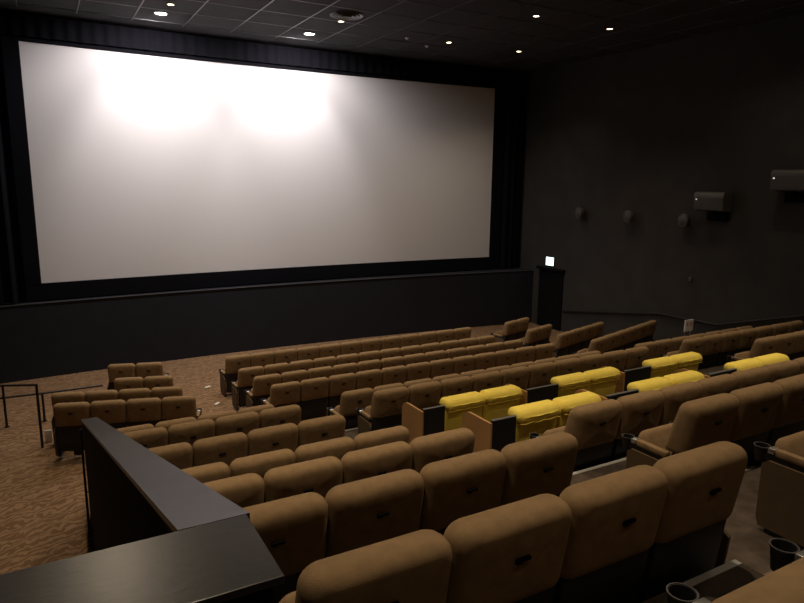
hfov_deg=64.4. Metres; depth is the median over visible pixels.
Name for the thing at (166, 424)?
chair
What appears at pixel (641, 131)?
wall
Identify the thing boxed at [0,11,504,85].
valance curtain
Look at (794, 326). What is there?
chair
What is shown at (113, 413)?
chair
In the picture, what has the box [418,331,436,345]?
chair
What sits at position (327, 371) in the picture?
chair
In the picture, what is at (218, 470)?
chair
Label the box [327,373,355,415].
chair
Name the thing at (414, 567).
chair
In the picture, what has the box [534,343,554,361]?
chair
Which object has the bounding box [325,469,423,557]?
chair
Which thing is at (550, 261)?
exit sign
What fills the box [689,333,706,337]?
chair
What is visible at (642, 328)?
chair
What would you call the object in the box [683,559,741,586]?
trim
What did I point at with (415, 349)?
chair
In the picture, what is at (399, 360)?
chair
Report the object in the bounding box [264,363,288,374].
chair
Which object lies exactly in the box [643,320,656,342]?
chair
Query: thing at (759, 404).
chair
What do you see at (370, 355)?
chair
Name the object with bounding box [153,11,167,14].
recessed light
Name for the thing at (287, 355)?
chair
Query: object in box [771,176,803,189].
grille
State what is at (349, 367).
chair
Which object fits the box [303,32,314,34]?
recessed light
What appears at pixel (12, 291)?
curtain
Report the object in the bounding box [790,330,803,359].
chair
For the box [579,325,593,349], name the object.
chair
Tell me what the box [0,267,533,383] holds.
wall
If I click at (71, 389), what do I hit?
guard rail
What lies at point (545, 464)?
chair
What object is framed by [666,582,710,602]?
chair
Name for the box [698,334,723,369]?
chair
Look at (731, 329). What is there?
chair
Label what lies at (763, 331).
chair
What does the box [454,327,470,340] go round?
chair
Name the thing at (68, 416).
chair
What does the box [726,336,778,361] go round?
chair
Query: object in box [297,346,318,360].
chair
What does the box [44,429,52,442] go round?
plate
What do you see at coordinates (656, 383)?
seat
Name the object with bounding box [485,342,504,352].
chair
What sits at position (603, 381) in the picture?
seat
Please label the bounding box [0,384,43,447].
guard rail
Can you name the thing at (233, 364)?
chair
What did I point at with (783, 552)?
chair
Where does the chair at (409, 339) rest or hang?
on the floor at (43, 515)
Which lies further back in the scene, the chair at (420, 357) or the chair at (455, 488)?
the chair at (420, 357)
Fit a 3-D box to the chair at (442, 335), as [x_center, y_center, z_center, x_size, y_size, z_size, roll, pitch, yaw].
[1.073,1.251,18.029,0.627,1.000,0.636,-5,12,-29]
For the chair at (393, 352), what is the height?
1.000 m
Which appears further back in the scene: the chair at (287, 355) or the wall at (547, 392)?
the chair at (287, 355)
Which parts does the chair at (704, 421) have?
armrest plate, panel, armrest, backrest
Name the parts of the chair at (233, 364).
panel, armrest, backrest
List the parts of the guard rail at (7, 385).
post, post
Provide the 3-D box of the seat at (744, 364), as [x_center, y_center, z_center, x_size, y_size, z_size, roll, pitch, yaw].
[4.592,1.276,8.983,0.623,0.991,0.630,-5,12,-29]
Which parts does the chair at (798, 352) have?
backrest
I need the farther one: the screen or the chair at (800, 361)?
the screen
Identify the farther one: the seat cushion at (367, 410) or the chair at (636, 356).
the chair at (636, 356)
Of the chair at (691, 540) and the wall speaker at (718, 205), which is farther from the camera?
the wall speaker at (718, 205)
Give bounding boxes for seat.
[439,391,485,430]
[479,385,522,421]
[508,400,560,442]
[550,372,589,396]
[552,391,601,427]
[583,367,620,397]
[627,377,672,392]
[642,356,676,377]
[663,370,704,384]
[670,352,702,373]
[724,358,763,370]
[753,353,789,365]
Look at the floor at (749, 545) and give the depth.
4.12 m
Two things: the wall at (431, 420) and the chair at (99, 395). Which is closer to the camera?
the wall at (431, 420)
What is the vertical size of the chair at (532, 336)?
1.000 m
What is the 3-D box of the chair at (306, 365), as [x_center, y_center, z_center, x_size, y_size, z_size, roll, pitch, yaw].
[-2.438,1.810,14.854,0.627,1.000,0.636,-5,12,-29]
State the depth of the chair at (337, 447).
5.73 m
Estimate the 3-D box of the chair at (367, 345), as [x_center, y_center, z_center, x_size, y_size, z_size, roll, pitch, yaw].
[-0.950,1.440,16.908,0.627,1.000,0.636,-5,12,-29]
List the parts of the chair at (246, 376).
panel, backrest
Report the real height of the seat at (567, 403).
0.991 m
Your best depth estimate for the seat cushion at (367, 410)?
9.70 m
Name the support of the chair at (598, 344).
on the floor at (43, 515)
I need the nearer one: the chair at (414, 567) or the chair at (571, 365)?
the chair at (414, 567)
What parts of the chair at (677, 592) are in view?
armrest plate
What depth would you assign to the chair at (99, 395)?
11.95 m
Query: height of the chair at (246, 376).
1.000 m
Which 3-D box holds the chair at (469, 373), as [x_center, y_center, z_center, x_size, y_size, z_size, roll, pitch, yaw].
[1.162,1.720,11.862,0.627,1.000,0.636,-5,12,-29]
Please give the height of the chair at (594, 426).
1.000 m
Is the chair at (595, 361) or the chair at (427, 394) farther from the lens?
the chair at (595, 361)
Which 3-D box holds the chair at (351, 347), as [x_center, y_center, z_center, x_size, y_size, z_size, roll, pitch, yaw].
[-1.455,1.487,16.628,0.627,1.000,0.636,-5,12,-29]
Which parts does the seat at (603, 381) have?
backrest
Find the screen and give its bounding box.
[0,31,503,300]
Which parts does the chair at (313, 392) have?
backrest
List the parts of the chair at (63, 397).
panel, backrest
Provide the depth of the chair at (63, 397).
11.84 m
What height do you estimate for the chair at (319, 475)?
1.000 m
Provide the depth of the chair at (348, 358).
15.08 m
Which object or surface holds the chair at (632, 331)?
on the floor at (43, 515)
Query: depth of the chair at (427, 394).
9.66 m
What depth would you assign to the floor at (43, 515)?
10.92 m
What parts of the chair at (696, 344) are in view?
backrest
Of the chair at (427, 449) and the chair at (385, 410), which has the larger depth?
the chair at (385, 410)
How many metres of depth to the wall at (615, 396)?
7.63 m
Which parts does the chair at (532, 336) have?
backrest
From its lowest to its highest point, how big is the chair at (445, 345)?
1.000 m
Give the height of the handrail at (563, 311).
4.184 m
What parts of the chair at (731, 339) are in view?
backrest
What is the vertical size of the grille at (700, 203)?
0.300 m
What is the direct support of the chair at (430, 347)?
on the floor at (43, 515)
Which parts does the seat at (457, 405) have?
backrest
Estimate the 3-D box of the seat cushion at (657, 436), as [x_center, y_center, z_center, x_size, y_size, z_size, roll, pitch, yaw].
[2.164,1.221,5.221,0.500,0.372,0.252,-5,12,-29]
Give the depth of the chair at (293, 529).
3.19 m
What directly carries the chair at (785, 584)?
on the floor at (749, 545)
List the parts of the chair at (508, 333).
panel, backrest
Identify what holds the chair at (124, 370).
on the floor at (43, 515)
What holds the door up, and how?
in the wall at (641, 131)
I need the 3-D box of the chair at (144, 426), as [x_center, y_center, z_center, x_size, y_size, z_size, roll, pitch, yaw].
[-3.861,2.188,9.080,0.632,1.000,0.655,-5,12,-29]
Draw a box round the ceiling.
[0,0,803,71]
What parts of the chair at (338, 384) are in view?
backrest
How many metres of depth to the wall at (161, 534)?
1.69 m
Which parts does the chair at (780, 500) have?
armrest plate, armrest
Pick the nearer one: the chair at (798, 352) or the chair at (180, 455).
the chair at (180, 455)
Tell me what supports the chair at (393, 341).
on the floor at (43, 515)
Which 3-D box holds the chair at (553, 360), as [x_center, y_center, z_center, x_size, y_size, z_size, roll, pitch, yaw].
[2.679,1.579,12.702,0.627,1.000,0.636,-5,12,-29]
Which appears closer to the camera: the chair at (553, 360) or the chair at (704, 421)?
the chair at (704, 421)
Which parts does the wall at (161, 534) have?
corner rail, sloping panel, level panel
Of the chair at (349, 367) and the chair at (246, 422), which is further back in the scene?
the chair at (349, 367)
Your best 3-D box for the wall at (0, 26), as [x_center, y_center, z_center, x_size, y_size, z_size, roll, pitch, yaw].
[-3.582,-3.190,19.999,17.300,9.300,0.200,-5,12,-29]
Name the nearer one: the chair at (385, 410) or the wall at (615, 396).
the wall at (615, 396)
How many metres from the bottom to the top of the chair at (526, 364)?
1.000 m
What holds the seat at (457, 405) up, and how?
on the floor at (749, 545)
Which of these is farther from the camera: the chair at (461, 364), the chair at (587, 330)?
the chair at (587, 330)
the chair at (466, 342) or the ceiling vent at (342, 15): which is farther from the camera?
the chair at (466, 342)
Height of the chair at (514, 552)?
1.000 m
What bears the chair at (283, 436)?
on the floor at (749, 545)
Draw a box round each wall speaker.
[694,192,732,220]
[770,170,803,202]
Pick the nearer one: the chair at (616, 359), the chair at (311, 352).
the chair at (616, 359)
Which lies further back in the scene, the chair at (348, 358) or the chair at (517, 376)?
the chair at (348, 358)
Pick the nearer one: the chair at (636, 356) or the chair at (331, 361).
the chair at (636, 356)
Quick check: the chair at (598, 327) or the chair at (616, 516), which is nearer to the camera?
the chair at (616, 516)
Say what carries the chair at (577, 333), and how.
on the floor at (43, 515)
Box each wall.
[0,26,503,297]
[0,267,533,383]
[0,417,284,602]
[402,402,444,444]
[462,412,516,452]
[504,383,558,404]
[518,13,803,341]
[575,368,736,400]
[601,366,651,393]
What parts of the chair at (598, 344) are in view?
backrest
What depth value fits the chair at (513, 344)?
16.02 m
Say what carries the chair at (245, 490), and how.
on the floor at (749, 545)
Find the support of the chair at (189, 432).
on the floor at (749, 545)
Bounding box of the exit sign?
[546,256,554,265]
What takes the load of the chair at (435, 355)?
on the floor at (43, 515)
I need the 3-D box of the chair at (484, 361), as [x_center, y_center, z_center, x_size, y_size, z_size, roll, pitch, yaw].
[1.720,1.613,14.521,0.627,1.000,0.636,-5,12,-29]
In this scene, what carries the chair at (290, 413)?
on the floor at (749, 545)
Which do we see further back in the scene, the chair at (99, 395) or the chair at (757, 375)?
the chair at (99, 395)
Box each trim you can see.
[0,270,533,306]
[573,457,625,474]
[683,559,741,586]
[745,465,756,471]
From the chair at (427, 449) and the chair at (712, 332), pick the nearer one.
the chair at (427, 449)
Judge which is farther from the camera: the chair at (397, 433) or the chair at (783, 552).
the chair at (397, 433)
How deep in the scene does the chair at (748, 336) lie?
13.55 m
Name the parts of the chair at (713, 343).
backrest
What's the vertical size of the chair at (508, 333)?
1.000 m
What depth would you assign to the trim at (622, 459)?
5.92 m
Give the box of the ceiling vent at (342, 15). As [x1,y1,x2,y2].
[329,10,362,19]
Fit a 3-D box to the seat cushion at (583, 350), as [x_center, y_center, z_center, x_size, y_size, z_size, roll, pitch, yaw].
[4.609,1.401,16.067,0.500,0.372,0.252,-10,15,-44]
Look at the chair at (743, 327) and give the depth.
15.40 m
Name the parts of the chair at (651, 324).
backrest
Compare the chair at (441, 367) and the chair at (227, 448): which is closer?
the chair at (227, 448)
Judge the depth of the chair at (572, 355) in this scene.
12.65 m
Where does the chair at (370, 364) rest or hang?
on the floor at (43, 515)
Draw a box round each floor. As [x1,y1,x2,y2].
[0,322,562,574]
[344,365,773,602]
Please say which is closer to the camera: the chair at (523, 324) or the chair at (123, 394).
the chair at (123, 394)
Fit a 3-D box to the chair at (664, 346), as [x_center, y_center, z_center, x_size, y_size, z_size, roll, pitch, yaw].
[5.643,1.302,14.345,0.627,1.000,0.636,-5,12,-29]
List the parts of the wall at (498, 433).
panel, plate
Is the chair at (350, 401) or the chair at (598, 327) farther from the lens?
the chair at (598, 327)
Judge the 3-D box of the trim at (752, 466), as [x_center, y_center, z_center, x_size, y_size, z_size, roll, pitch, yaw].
[2.337,1.402,4.899,1.220,0.024,0.039,-5,12,-29]
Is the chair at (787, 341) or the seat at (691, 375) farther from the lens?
the chair at (787, 341)
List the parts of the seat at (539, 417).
backrest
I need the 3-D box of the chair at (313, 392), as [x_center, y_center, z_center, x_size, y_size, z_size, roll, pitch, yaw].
[-1.819,1.943,12.559,0.627,1.000,0.636,-5,12,-29]
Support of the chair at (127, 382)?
on the floor at (43, 515)
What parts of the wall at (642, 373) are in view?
panel, plate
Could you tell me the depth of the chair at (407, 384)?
10.96 m
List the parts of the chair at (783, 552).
armrest plate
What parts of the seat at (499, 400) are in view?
backrest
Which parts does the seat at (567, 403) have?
backrest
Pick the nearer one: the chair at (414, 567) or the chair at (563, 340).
the chair at (414, 567)
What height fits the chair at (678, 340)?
1.000 m
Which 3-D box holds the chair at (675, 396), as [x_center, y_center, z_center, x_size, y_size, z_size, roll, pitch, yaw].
[2.665,1.297,6.680,0.627,1.000,0.636,-5,12,-29]
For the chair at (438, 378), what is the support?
on the floor at (749, 545)
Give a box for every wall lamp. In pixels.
[575,207,584,217]
[623,210,633,222]
[678,213,689,226]
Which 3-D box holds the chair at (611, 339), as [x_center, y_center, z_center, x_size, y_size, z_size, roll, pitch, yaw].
[5.087,1.294,16.359,0.627,1.000,0.636,-10,15,-44]
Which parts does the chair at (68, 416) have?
panel, armrest, backrest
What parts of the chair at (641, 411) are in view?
backrest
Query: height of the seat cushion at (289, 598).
0.372 m
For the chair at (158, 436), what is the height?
1.000 m
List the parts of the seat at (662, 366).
backrest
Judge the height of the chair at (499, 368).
1.000 m
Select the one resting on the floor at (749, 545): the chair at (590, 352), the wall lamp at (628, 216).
the chair at (590, 352)
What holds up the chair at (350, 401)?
on the floor at (749, 545)
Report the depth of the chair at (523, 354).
14.75 m
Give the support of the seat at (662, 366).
on the floor at (749, 545)
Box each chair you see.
[51,391,85,432]
[53,402,90,456]
[85,390,118,403]
[90,399,127,428]
[107,363,135,389]
[114,377,143,391]
[117,424,154,432]
[118,388,150,401]
[123,427,167,448]
[126,397,162,426]
[135,362,168,378]
[144,375,173,390]
[149,442,192,468]
[151,386,182,400]
[155,417,196,430]
[161,395,201,420]
[168,419,214,445]
[181,462,229,482]
[192,432,247,466]
[197,410,236,421]
[203,473,264,507]
[215,411,259,435]
[219,354,249,396]
[229,449,295,478]
[231,366,263,411]
[237,404,274,413]
[243,492,327,602]
[245,373,280,407]
[247,423,298,455]
[250,351,273,366]
[259,404,300,427]
[261,381,300,407]
[263,456,342,502]
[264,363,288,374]
[274,348,296,363]
[279,529,451,602]
[281,370,307,382]
[289,359,312,371]
[295,437,354,462]
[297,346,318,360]
[298,414,345,446]
[299,377,328,420]
[307,366,332,378]
[313,356,336,367]
[319,343,339,357]
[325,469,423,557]
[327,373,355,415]
[327,388,373,429]
[333,363,357,374]
[336,353,358,364]
[340,341,360,354]
[341,441,412,483]
[354,426,409,449]
[355,369,381,389]
[356,386,408,433]
[357,359,380,371]
[358,350,380,361]
[360,338,380,352]
[373,383,403,391]
[380,336,399,350]
[380,348,400,360]
[381,356,403,369]
[381,365,406,385]
[399,334,418,348]
[401,345,420,356]
[403,353,425,366]
[403,378,432,387]
[405,362,429,381]
[408,381,441,410]
[410,428,474,472]
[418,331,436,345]
[419,449,506,534]
[421,342,440,353]
[425,350,446,362]
[429,358,452,378]
[432,373,460,381]
[436,329,454,342]
[439,376,472,404]
[440,340,458,350]
[443,494,571,602]
[446,347,466,358]
[452,355,474,374]
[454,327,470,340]
[459,338,477,347]
[460,369,486,376]
[466,345,485,355]
[471,371,501,391]
[474,352,495,369]
[477,335,494,344]
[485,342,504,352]
[486,365,511,371]
[490,320,518,342]
[495,349,515,366]
[500,366,529,390]
[500,432,577,505]
[504,339,522,349]
[511,361,534,367]
[515,317,529,339]
[515,346,535,363]
[517,327,540,346]
[526,362,555,390]
[529,399,621,471]
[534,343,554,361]
[535,358,557,363]
[538,324,551,344]
[552,328,582,354]
[552,331,571,357]
[553,465,667,602]
[554,358,580,376]
[557,354,579,359]
[572,337,605,353]
[578,351,600,356]
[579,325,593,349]
[579,354,604,372]
[590,322,603,341]
[602,350,626,371]
[603,333,616,352]
[610,390,663,461]
[613,329,627,350]
[622,393,738,468]
[623,326,637,349]
[623,346,648,371]
[633,323,647,347]
[634,342,655,359]
[638,441,747,602]
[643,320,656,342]
[653,339,673,358]
[657,382,702,426]
[659,337,704,365]
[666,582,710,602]
[669,382,782,466]
[672,336,690,351]
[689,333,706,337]
[696,374,737,397]
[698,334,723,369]
[705,331,722,334]
[711,557,803,602]
[716,331,740,365]
[721,328,737,332]
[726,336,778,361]
[731,367,769,389]
[735,328,757,353]
[736,326,752,329]
[754,431,803,550]
[755,325,773,339]
[761,374,803,462]
[764,360,799,382]
[769,538,803,570]
[770,323,788,335]
[776,333,796,358]
[786,320,803,332]
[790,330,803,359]
[793,357,803,374]
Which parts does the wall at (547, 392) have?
panel, plate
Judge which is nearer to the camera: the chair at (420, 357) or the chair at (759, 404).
the chair at (759, 404)
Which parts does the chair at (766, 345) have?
backrest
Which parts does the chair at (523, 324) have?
backrest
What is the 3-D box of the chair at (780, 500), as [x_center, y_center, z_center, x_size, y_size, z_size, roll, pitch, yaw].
[2.732,1.038,4.112,0.632,1.000,0.655,-5,12,-29]
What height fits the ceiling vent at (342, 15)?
0.065 m
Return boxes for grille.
[694,197,722,209]
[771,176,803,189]
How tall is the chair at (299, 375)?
1.000 m
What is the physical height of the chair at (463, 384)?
1.000 m
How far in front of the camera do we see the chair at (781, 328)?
14.07 m
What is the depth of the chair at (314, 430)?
7.29 m
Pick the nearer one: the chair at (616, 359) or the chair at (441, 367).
the chair at (616, 359)
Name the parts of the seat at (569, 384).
backrest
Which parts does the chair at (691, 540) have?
backrest, panel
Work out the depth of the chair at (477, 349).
15.46 m
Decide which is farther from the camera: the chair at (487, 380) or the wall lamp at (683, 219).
the wall lamp at (683, 219)
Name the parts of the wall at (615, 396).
panel, plate, panel, plate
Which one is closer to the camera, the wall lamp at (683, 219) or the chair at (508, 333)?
the wall lamp at (683, 219)
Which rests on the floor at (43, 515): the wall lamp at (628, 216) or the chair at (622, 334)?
the chair at (622, 334)
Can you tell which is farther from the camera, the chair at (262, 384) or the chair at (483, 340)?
the chair at (483, 340)
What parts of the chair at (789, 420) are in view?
backrest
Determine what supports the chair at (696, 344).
on the floor at (749, 545)
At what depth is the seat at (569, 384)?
9.10 m
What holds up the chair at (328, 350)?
on the floor at (43, 515)
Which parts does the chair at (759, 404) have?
backrest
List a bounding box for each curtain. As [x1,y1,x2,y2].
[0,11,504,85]
[0,51,25,303]
[497,70,526,267]
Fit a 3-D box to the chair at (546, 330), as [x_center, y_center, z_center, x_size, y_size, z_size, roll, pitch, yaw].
[4.002,1.147,18.756,0.682,1.000,0.640,-10,15,-44]
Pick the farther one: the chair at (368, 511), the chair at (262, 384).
the chair at (262, 384)
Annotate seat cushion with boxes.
[279,591,295,602]
[364,406,371,426]
[543,426,564,435]
[577,348,587,353]
[638,423,672,455]
[666,351,678,355]
[734,351,749,358]
[775,431,803,456]
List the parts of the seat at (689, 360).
backrest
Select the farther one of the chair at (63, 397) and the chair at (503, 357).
the chair at (503, 357)
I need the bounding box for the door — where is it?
[536,265,564,330]
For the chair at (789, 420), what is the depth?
5.32 m
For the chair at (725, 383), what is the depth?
6.61 m
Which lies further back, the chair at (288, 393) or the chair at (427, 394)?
the chair at (288, 393)
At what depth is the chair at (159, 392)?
12.20 m
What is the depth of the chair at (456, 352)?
15.18 m
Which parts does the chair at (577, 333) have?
backrest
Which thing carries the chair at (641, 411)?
on the floor at (749, 545)
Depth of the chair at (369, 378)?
12.80 m
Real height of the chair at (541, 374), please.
1.000 m
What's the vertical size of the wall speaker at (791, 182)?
0.740 m
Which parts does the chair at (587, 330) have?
backrest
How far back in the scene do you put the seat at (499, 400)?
8.50 m
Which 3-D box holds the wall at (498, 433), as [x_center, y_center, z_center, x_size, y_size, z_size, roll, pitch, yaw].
[0.925,1.627,6.884,0.340,0.937,0.505,-5,12,-29]
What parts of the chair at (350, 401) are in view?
backrest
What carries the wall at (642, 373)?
on the floor at (749, 545)
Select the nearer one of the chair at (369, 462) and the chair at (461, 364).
the chair at (369, 462)
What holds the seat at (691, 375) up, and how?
on the floor at (749, 545)
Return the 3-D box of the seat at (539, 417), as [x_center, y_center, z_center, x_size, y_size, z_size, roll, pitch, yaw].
[1.349,1.578,7.186,0.623,0.991,0.630,-5,12,-29]
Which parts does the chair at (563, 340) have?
backrest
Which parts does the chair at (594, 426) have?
backrest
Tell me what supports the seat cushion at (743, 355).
on the chair at (766, 345)
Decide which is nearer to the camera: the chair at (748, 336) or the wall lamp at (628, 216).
the chair at (748, 336)
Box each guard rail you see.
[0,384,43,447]
[0,384,102,421]
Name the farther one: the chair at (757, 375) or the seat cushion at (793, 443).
the chair at (757, 375)
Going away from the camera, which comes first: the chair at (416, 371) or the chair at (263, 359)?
the chair at (416, 371)
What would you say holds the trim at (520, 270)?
on the wall at (43, 340)
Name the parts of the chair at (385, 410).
panel, armrest, backrest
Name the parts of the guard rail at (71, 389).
post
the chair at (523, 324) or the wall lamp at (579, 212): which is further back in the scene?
the wall lamp at (579, 212)
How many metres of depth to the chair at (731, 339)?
13.30 m
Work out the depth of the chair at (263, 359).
15.19 m
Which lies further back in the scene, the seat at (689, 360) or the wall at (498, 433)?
the seat at (689, 360)
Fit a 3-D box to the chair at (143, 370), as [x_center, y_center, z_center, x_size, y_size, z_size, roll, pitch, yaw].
[-5.726,1.820,14.606,0.682,1.000,0.640,-2,11,-12]
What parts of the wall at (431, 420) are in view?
panel, plate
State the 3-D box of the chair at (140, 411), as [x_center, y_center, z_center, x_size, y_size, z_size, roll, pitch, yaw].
[-4.587,2.146,11.427,0.627,1.000,0.636,-2,11,-12]
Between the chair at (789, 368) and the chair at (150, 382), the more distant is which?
the chair at (150, 382)
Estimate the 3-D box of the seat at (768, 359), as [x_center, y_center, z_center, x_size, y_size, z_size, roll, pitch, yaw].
[5.133,1.226,9.283,0.623,0.991,0.630,-5,12,-29]
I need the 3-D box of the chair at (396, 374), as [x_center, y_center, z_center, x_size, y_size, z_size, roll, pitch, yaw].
[-0.302,1.802,13.400,0.627,1.000,0.636,-5,12,-29]
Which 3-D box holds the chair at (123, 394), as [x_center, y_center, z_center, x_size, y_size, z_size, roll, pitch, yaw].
[-5.169,2.113,12.431,0.627,1.000,0.636,-2,11,-12]
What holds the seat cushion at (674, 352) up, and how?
on the chair at (696, 344)
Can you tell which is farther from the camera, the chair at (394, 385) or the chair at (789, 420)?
the chair at (394, 385)
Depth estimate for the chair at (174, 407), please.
11.23 m
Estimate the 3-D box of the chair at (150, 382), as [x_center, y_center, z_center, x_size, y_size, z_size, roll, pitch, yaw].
[-5.145,2.010,13.632,0.682,1.000,0.640,-2,11,-12]
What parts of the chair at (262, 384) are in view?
panel, backrest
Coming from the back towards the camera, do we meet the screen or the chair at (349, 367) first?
the screen
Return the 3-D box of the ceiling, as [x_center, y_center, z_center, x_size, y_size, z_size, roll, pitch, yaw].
[2.223,-5.701,9.104,17.300,0.212,23.300,-5,12,-29]
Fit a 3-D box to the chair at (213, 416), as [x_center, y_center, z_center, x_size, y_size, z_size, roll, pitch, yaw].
[-2.848,2.094,9.639,0.627,1.000,0.636,-5,12,-29]
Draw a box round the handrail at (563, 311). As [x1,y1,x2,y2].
[562,310,803,327]
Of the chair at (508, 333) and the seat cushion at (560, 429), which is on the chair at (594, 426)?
the seat cushion at (560, 429)
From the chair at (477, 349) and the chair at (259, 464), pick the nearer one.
the chair at (259, 464)
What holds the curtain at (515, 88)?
hanging from the ceiling
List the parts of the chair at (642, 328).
backrest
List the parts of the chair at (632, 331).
backrest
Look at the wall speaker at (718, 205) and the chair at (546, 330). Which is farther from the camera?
the chair at (546, 330)
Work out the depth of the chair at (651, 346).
13.80 m

